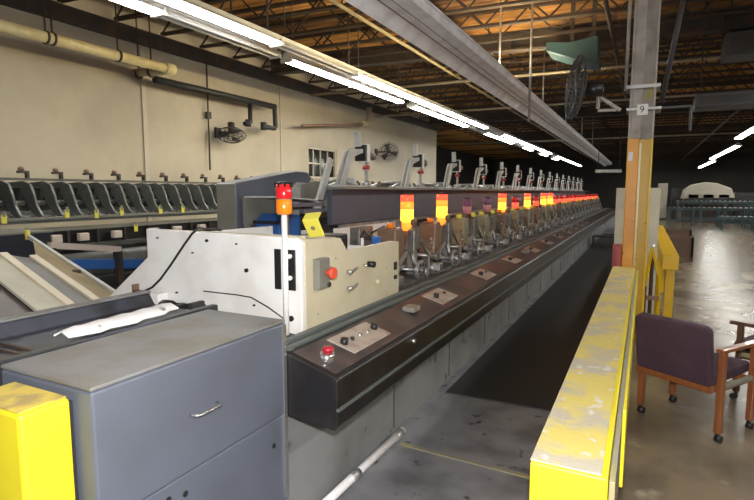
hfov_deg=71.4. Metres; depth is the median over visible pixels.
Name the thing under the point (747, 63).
joist
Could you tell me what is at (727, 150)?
strip light
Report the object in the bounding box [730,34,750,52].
grille
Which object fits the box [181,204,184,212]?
tag
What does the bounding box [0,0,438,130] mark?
trim
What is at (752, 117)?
joist
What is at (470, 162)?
wall
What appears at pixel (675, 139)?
joist
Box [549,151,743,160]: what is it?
joist
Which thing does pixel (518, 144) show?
strip light
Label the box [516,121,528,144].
strip light
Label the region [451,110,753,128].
joist
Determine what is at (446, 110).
strip light
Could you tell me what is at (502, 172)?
machine arm
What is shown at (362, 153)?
machine arm
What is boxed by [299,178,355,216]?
magazine rack
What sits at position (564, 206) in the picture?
station
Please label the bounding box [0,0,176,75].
ceiling pipe
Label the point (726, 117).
joist
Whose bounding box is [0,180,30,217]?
hopper
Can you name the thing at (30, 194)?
hopper
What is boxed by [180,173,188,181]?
valve
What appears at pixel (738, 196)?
conveyor
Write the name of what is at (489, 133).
strip light
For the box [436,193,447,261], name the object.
beacon
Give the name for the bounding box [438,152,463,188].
machine arm
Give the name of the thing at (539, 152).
strip light
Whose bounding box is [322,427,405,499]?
pipe
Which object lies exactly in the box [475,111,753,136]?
joist
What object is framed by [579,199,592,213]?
station
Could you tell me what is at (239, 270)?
machine housing
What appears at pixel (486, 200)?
beacon
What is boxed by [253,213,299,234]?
bin
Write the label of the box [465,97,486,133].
strip light
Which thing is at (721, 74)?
joist
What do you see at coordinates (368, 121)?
pipe
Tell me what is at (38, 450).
barrier
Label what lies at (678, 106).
bracket
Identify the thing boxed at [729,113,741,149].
strip light
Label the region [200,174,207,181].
valve
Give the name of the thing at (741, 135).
strip light
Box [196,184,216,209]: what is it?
hopper
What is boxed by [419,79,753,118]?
joist
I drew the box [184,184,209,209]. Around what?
hopper
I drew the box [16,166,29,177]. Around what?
valve
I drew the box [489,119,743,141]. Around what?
joist
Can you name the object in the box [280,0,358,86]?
strip light
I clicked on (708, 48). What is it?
joist
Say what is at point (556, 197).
beacon
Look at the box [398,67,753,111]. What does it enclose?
joist
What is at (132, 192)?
hopper
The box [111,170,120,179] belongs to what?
valve
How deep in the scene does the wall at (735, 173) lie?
55.73 m
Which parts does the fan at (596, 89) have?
blade, blade, motor, bracket arm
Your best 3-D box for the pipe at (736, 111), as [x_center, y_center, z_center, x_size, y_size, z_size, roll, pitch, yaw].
[16.477,-6.262,25.306,0.099,0.809,59.000,3,7,27]
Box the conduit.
[205,59,211,169]
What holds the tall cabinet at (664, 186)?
on the floor
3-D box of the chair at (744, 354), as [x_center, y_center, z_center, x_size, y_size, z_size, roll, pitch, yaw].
[3.430,0.855,4.357,0.635,0.844,0.681,-4,8,-33]
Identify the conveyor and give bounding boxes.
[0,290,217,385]
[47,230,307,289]
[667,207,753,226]
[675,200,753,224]
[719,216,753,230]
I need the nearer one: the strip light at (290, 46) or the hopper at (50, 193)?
the hopper at (50, 193)
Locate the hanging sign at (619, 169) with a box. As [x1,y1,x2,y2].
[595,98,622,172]
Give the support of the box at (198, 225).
attached to the machine at (100, 234)
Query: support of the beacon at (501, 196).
on the machine at (354, 377)
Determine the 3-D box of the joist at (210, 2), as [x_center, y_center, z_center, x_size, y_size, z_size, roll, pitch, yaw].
[5.571,-4.071,5.157,22.721,0.660,0.105,3,7,23]
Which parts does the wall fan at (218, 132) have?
blade, motor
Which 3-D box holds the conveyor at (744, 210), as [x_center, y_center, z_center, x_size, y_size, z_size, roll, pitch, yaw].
[18.961,-1.621,26.187,7.900,0.970,0.900,3,7,27]
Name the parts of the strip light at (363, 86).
hanger rod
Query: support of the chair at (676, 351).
on the floor
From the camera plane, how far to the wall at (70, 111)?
10.72 m
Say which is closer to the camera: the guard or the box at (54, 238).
the box at (54, 238)
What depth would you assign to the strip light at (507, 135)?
21.92 m
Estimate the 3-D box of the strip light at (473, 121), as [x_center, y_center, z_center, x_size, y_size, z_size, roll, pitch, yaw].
[3.336,-5.011,17.622,0.260,1.610,2.400,3,7,27]
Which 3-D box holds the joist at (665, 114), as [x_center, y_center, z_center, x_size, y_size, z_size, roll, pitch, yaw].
[13.648,-5.819,20.979,22.721,0.660,0.105,3,7,23]
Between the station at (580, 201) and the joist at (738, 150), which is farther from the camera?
the joist at (738, 150)
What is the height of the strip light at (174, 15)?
1.610 m
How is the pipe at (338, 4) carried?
hanging from the ceiling
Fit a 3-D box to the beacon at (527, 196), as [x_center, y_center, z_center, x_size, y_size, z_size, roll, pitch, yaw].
[2.877,-0.708,10.073,0.129,0.782,0.129,3,7,27]
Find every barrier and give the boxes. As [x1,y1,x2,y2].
[0,382,78,499]
[529,266,637,499]
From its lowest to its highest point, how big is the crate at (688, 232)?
0.620 m
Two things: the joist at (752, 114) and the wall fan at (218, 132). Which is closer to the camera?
the wall fan at (218, 132)
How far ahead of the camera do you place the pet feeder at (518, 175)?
11.74 m
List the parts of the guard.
leg, leg, leg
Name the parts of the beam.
panel, cross rail, hopper panel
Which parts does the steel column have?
casing, bare casing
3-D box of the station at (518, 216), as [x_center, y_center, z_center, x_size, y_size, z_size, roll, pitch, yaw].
[2.232,-0.459,8.910,0.640,0.544,0.904,3,7,27]
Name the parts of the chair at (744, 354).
leg, armrest, seat, rail, seat frame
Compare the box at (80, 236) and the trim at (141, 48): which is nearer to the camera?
the box at (80, 236)
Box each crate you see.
[665,228,691,235]
[668,235,693,261]
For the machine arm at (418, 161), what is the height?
0.543 m
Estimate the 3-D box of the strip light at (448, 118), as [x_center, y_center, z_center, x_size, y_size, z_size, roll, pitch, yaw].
[2.537,-4.954,17.111,0.260,1.610,2.400,3,7,27]
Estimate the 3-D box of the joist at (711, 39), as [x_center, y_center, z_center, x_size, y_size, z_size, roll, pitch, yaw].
[9.372,-4.894,12.603,22.721,0.660,0.105,3,7,23]
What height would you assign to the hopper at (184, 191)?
0.440 m
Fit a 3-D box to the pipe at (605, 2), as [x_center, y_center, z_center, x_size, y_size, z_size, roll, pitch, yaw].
[13.160,-6.432,26.981,0.079,0.840,59.000,3,7,27]
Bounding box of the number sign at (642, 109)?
[637,104,647,114]
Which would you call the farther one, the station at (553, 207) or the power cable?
the station at (553, 207)
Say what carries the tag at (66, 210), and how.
attached to the machine at (100, 234)
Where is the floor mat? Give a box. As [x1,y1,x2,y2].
[446,234,613,411]
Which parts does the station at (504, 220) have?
plate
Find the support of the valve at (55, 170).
on the machine at (100, 234)
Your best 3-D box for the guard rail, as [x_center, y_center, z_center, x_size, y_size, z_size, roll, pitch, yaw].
[5.059,0.235,9.346,0.180,0.980,6.500,3,7,27]
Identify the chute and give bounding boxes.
[0,230,114,317]
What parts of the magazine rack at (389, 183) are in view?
plate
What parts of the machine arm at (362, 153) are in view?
foot plate, suction rod, motor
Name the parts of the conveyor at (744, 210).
leg, leg, rail, leg, leg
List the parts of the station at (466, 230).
plate, housing post, link arm, cam post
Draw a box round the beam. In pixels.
[323,187,584,251]
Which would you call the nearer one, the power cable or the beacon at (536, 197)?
the power cable
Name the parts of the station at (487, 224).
plate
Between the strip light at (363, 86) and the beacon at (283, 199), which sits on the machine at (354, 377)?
the beacon at (283, 199)
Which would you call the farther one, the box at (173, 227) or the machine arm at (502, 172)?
the machine arm at (502, 172)
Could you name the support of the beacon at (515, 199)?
on the machine at (354, 377)
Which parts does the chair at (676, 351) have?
leg, leg, backrest, rail, leg, seat frame, seat, armrest, rail, leg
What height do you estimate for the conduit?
2.450 m
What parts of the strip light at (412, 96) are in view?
hanger rod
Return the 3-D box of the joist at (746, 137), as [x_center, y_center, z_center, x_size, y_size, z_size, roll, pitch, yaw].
[19.825,-7.156,33.078,22.721,0.660,0.105,3,7,23]
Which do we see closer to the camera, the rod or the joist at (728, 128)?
the rod
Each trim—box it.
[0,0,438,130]
[138,46,151,221]
[279,86,282,171]
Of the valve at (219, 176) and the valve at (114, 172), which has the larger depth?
the valve at (219, 176)
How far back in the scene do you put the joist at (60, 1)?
8.73 m
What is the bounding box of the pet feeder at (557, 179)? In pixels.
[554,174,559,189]
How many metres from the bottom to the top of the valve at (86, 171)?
0.135 m
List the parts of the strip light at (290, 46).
hanger rod, hanger rod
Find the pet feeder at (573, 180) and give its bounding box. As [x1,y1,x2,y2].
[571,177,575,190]
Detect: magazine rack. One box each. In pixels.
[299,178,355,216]
[371,181,409,186]
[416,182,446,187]
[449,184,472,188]
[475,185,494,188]
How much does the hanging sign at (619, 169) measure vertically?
3.050 m
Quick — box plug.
[132,284,139,291]
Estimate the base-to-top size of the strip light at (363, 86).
1.610 m
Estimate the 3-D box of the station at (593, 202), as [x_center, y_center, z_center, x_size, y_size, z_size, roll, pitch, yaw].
[8.680,-1.855,21.541,0.640,0.544,0.904,3,7,27]
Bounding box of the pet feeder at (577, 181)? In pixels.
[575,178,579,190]
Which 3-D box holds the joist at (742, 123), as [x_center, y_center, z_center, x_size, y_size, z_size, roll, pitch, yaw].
[18.400,-6.848,30.286,22.721,0.660,0.105,3,7,23]
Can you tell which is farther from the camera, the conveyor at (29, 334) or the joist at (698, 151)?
the joist at (698, 151)
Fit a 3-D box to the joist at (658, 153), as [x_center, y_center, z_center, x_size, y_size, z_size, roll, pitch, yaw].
[26.477,-8.596,46.108,22.721,0.660,0.105,3,7,23]
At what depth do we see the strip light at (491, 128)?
19.70 m
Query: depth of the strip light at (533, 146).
26.33 m
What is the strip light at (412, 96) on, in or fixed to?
hanging from the ceiling
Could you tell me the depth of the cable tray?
6.84 m
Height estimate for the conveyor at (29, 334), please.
1.175 m
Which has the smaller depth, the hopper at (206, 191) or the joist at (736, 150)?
the hopper at (206, 191)
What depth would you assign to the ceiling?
13.86 m
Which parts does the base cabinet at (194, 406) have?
lid, handle, panel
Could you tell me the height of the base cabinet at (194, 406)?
1.124 m
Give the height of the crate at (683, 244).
0.620 m
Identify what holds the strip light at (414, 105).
hanging from the ceiling
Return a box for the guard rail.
[657,225,678,317]
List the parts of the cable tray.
hanger rod, hanger rod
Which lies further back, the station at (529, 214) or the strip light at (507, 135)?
the strip light at (507, 135)
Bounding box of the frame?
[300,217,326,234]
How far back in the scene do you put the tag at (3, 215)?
5.51 m
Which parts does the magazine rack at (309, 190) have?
plate, plate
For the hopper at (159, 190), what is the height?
0.440 m
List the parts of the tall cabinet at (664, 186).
door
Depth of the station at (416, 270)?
4.64 m
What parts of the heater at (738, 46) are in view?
casing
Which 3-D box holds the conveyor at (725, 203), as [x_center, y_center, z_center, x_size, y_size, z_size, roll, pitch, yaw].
[20.137,-2.012,28.364,7.000,1.270,0.900,3,7,27]
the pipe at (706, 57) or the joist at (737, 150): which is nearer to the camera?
the pipe at (706, 57)
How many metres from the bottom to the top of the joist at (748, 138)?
0.660 m
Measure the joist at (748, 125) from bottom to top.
0.660 m
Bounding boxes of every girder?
[269,5,753,75]
[429,100,753,124]
[494,129,753,144]
[528,144,753,154]
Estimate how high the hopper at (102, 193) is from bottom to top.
0.440 m
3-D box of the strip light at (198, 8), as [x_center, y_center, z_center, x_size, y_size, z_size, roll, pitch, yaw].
[-2.094,-3.835,6.986,0.260,1.610,2.400,3,7,27]
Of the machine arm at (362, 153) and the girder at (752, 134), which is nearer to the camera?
the machine arm at (362, 153)
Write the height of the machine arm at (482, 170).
0.543 m
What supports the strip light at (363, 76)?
hanging from the ceiling
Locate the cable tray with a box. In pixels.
[345,0,611,165]
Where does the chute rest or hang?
on the floor
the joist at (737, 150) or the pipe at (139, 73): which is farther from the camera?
the joist at (737, 150)
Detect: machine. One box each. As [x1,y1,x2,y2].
[0,177,221,288]
[286,208,614,499]
[681,182,734,222]
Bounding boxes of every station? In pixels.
[350,219,430,289]
[395,215,461,274]
[417,212,484,262]
[450,210,502,253]
[475,208,516,246]
[495,207,528,241]
[505,205,538,236]
[516,204,547,232]
[537,203,554,229]
[538,203,560,227]
[552,202,565,224]
[557,200,578,219]
[558,201,570,222]
[563,200,581,217]
[563,201,574,220]
[568,200,584,216]
[572,199,587,215]
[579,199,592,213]
[582,199,590,214]
[587,198,596,211]
[590,198,594,212]
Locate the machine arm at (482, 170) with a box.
[469,158,489,188]
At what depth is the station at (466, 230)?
6.21 m
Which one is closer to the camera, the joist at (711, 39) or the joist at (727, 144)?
the joist at (711, 39)
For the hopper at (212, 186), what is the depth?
8.85 m
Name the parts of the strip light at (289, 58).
hanger rod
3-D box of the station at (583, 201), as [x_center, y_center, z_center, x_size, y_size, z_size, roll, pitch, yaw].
[6.961,-1.483,18.172,0.640,0.544,0.904,3,7,27]
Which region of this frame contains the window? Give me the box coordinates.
[308,146,336,178]
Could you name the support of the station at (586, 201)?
on the machine at (354, 377)
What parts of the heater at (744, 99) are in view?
hanger rod, casing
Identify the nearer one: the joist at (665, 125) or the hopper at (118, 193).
the hopper at (118, 193)
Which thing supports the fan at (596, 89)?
attached to the steel column
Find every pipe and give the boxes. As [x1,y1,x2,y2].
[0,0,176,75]
[130,9,166,79]
[152,76,277,130]
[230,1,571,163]
[301,107,371,126]
[310,6,719,95]
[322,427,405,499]
[328,0,596,162]
[375,52,741,117]
[463,113,753,144]
[602,0,628,117]
[658,0,685,102]
[681,80,751,160]
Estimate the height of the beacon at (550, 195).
0.782 m
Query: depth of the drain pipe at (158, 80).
11.94 m
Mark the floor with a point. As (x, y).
(672, 453)
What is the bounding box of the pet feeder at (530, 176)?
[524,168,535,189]
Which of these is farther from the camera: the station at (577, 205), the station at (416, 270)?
the station at (577, 205)
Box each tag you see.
[1,211,6,223]
[64,207,69,217]
[94,208,98,217]
[119,205,123,215]
[134,222,137,231]
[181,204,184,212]
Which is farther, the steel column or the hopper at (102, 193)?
the hopper at (102, 193)
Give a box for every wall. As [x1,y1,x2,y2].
[0,0,436,228]
[436,146,493,185]
[494,152,753,207]
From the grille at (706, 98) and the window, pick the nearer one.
the grille at (706, 98)
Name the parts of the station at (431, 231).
housing post, plate, knob, link arm, cam post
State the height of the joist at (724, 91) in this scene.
0.660 m
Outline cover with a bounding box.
[330,221,396,244]
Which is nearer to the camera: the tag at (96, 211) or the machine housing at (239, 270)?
the machine housing at (239, 270)
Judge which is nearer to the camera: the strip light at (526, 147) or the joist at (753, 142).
the strip light at (526, 147)
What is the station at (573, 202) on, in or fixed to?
on the machine at (354, 377)
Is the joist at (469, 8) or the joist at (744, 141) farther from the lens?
the joist at (744, 141)
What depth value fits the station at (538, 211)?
10.42 m
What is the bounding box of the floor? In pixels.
[327,208,753,499]
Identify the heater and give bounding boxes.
[693,1,753,111]
[720,0,753,63]
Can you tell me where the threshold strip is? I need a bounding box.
[399,442,529,478]
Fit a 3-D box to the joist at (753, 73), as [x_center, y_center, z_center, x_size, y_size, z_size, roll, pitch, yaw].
[11.748,-5.408,17.256,22.721,0.660,0.105,3,7,23]
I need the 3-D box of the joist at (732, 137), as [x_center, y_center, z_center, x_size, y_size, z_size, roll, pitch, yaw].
[21.250,-7.464,35.870,22.721,0.660,0.105,3,7,23]
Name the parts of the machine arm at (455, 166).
suction rod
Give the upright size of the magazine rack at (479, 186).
0.400 m
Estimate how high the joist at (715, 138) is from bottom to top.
0.660 m
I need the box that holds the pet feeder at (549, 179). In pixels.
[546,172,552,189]
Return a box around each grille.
[700,93,748,104]
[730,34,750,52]
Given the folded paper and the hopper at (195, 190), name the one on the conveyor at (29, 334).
the folded paper
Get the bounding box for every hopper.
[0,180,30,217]
[7,181,51,216]
[28,181,70,215]
[47,182,87,215]
[68,182,104,214]
[82,182,119,213]
[98,182,135,212]
[114,183,149,212]
[130,183,162,211]
[145,183,175,211]
[160,183,187,210]
[171,184,198,210]
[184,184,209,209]
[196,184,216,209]
[207,184,216,206]
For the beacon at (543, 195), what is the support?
on the machine at (354, 377)
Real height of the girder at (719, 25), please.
0.400 m
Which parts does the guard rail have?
post, post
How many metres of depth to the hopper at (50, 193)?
6.33 m
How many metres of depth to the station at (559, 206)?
13.01 m
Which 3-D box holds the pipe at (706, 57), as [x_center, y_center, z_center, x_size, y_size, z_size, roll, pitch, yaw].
[6.126,-4.589,11.416,17.807,1.085,0.089,3,7,25]
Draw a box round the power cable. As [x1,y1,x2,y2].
[145,227,221,289]
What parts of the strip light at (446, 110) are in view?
hanger rod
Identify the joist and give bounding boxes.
[57,0,76,2]
[113,0,234,20]
[160,0,353,35]
[199,0,550,48]
[233,0,709,58]
[261,0,753,67]
[308,36,721,82]
[328,33,724,89]
[345,36,753,94]
[360,46,753,99]
[374,55,753,104]
[387,62,753,108]
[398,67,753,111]
[409,73,753,115]
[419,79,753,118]
[443,98,753,126]
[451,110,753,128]
[453,91,726,112]
[457,109,753,130]
[463,111,753,132]
[469,109,752,134]
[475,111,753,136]
[480,114,753,138]
[485,117,753,139]
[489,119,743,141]
[501,125,753,145]
[505,128,753,146]
[508,137,753,147]
[510,123,752,135]
[512,139,753,148]
[515,138,751,149]
[518,137,753,150]
[521,138,753,151]
[523,137,753,152]
[526,138,753,153]
[533,141,753,155]
[535,142,753,156]
[540,150,753,157]
[542,150,749,158]
[543,144,753,156]
[545,150,753,159]
[548,153,753,158]
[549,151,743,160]
[559,150,753,159]
[572,151,753,160]
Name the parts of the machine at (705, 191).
panel, panel, panel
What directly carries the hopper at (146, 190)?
on the machine at (100, 234)
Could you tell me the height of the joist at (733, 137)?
0.660 m
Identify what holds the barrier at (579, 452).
on the floor
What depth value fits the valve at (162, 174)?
8.00 m
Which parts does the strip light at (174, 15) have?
hanger rod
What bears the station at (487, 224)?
on the machine at (354, 377)
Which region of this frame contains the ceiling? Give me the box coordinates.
[200,0,753,158]
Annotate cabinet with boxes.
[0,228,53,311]
[1,309,288,499]
[612,188,660,313]
[658,183,667,219]
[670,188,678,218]
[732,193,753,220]
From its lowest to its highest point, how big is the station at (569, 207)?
0.544 m
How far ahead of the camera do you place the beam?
6.05 m
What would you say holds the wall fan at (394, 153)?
attached to the wall at (70, 111)
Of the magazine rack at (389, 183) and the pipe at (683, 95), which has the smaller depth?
the magazine rack at (389, 183)
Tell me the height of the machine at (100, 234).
1.915 m
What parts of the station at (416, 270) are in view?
knob, link arm, cam post, plate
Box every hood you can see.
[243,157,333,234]
[546,0,600,70]
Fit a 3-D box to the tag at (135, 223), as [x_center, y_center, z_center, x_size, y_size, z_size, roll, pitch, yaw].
[-3.193,-0.310,6.952,0.013,0.130,0.055,3,7,27]
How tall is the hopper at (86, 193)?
0.440 m
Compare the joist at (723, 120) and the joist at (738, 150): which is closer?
the joist at (723, 120)
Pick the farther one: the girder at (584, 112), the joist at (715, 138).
the joist at (715, 138)
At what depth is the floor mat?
6.02 m
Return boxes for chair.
[635,312,753,443]
[729,320,753,398]
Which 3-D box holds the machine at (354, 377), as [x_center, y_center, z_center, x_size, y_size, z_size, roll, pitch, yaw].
[4.913,-0.305,14.099,1.550,1.010,25.500,3,7,27]
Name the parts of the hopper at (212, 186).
plate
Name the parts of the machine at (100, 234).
rail, rail, rail, rail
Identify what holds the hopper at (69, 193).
on the machine at (100, 234)
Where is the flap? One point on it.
(311, 222)
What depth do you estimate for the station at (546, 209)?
11.29 m
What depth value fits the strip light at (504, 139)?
23.73 m
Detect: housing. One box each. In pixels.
[110,226,398,333]
[216,171,310,229]
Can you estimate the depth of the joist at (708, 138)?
37.16 m
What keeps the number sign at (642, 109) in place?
attached to the steel column
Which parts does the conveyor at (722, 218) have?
rail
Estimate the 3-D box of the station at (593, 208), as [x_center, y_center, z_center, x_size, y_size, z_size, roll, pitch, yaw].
[8.250,-1.762,20.698,0.640,0.544,0.904,3,7,27]
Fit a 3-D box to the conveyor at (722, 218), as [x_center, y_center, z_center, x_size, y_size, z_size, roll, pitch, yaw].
[18.944,-1.137,23.316,6.300,0.640,0.700,3,7,27]
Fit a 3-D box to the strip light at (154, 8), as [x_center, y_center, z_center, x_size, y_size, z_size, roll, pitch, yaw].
[-3.346,-3.681,5.588,0.260,1.610,2.400,3,7,27]
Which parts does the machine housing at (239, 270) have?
panel, rail, panel, drive motor, panel, panel, latch knob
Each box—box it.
[51,235,62,242]
[77,233,89,240]
[111,230,121,237]
[172,226,181,229]
[197,224,205,230]
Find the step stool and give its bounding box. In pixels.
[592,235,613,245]
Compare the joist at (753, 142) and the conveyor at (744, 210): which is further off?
the joist at (753, 142)
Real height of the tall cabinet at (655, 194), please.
1.800 m
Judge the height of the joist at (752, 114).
0.660 m
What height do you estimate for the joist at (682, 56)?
0.660 m
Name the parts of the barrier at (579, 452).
edge plate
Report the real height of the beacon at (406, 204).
0.782 m
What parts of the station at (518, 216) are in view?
plate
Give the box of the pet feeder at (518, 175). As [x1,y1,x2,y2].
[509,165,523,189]
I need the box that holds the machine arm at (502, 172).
[495,162,506,188]
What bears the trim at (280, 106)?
attached to the wall at (70, 111)
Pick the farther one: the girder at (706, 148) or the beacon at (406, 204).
the girder at (706, 148)
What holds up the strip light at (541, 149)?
hanging from the ceiling
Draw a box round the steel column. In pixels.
[616,0,661,339]
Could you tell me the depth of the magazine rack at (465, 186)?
9.47 m
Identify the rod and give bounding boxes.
[528,3,533,121]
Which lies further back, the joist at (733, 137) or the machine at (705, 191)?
the joist at (733, 137)
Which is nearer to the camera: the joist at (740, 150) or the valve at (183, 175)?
the valve at (183, 175)
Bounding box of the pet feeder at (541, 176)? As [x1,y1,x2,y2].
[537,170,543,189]
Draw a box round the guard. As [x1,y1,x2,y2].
[644,247,660,314]
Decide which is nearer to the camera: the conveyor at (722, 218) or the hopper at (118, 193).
the hopper at (118, 193)
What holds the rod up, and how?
hanging from the ceiling
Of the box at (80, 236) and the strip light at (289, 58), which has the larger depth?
the strip light at (289, 58)
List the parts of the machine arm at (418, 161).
foot plate, suction rod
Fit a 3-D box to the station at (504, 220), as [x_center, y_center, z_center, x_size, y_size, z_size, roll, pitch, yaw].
[1.802,-0.366,8.068,0.640,0.544,0.904,3,7,27]
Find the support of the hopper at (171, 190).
on the machine at (100, 234)
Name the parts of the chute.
plate, rail, edge rail, edge rail, rail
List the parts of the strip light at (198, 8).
hanger rod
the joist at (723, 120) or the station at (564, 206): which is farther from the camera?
the joist at (723, 120)
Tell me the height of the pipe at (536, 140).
1.335 m
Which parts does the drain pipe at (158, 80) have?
drop leg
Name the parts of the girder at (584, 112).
web plate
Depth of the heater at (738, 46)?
9.74 m
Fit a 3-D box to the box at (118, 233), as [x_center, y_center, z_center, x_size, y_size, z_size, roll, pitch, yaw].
[-3.326,-0.203,6.708,0.067,0.090,0.120,3,7,27]
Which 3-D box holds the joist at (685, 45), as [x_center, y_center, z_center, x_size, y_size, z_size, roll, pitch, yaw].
[8.422,-4.688,10.742,22.721,0.660,0.105,3,7,23]
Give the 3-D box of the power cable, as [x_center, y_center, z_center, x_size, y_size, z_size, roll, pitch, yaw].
[-1.261,0.072,3.280,0.604,0.448,0.121,2,6,14]
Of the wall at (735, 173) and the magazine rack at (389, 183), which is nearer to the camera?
the magazine rack at (389, 183)
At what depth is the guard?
6.37 m
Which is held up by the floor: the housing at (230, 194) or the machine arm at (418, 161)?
the housing at (230, 194)
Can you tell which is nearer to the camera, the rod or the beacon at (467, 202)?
the beacon at (467, 202)
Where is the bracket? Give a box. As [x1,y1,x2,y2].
[661,105,692,129]
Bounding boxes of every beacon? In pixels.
[274,181,292,337]
[400,193,413,273]
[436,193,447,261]
[463,198,471,252]
[483,197,490,244]
[498,193,505,211]
[512,196,518,209]
[524,193,530,208]
[533,195,538,225]
[540,193,546,225]
[547,192,552,204]
[554,195,558,202]
[559,195,563,201]
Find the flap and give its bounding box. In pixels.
[302,212,324,236]
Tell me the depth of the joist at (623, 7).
10.29 m
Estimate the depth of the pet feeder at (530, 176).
13.05 m
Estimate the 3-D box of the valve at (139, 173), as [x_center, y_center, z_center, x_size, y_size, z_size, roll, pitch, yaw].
[-3.447,-1.082,7.665,0.070,0.135,0.120,3,7,27]
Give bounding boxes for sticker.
[628,152,632,160]
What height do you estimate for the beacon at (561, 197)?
0.723 m
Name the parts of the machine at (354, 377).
control plate, control plate, guide rail, control plate, control plate, control plate, control plate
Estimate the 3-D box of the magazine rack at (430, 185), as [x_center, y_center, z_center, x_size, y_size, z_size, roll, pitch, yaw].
[0.847,-0.856,8.200,0.350,0.400,0.650,3,7,27]
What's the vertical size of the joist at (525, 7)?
0.660 m
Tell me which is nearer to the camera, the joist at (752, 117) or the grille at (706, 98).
the grille at (706, 98)
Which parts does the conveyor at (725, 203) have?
leg, leg, rail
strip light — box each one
[111,0,165,17]
[154,0,280,58]
[156,0,283,46]
[271,0,358,76]
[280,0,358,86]
[348,63,407,96]
[349,19,404,103]
[404,60,442,110]
[407,62,445,118]
[439,71,468,120]
[443,74,468,126]
[465,87,488,128]
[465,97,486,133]
[485,92,501,139]
[486,97,504,134]
[498,102,514,143]
[499,110,517,140]
[513,120,524,147]
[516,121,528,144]
[524,130,533,150]
[526,122,537,148]
[536,127,544,151]
[537,130,547,155]
[723,128,732,152]
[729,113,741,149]
[735,113,749,138]
[744,109,753,133]
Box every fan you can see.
[214,122,245,143]
[375,142,398,161]
[564,54,620,119]
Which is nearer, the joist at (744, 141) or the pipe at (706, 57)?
the pipe at (706, 57)
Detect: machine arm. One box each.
[328,132,375,186]
[395,144,428,187]
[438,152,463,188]
[469,158,489,188]
[495,162,506,188]
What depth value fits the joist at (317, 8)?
9.54 m
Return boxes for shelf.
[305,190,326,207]
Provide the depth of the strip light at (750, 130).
20.05 m
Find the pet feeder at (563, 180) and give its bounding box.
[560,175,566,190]
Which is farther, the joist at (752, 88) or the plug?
the joist at (752, 88)
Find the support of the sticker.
attached to the steel column
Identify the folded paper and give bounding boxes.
[54,303,178,337]
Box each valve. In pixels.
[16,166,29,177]
[51,168,63,178]
[83,169,93,178]
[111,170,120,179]
[136,171,145,180]
[159,172,167,180]
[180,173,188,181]
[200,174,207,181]
[218,175,224,181]
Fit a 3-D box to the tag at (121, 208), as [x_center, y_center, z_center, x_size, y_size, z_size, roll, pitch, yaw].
[-3.283,-0.509,6.750,0.013,0.130,0.055,3,7,27]

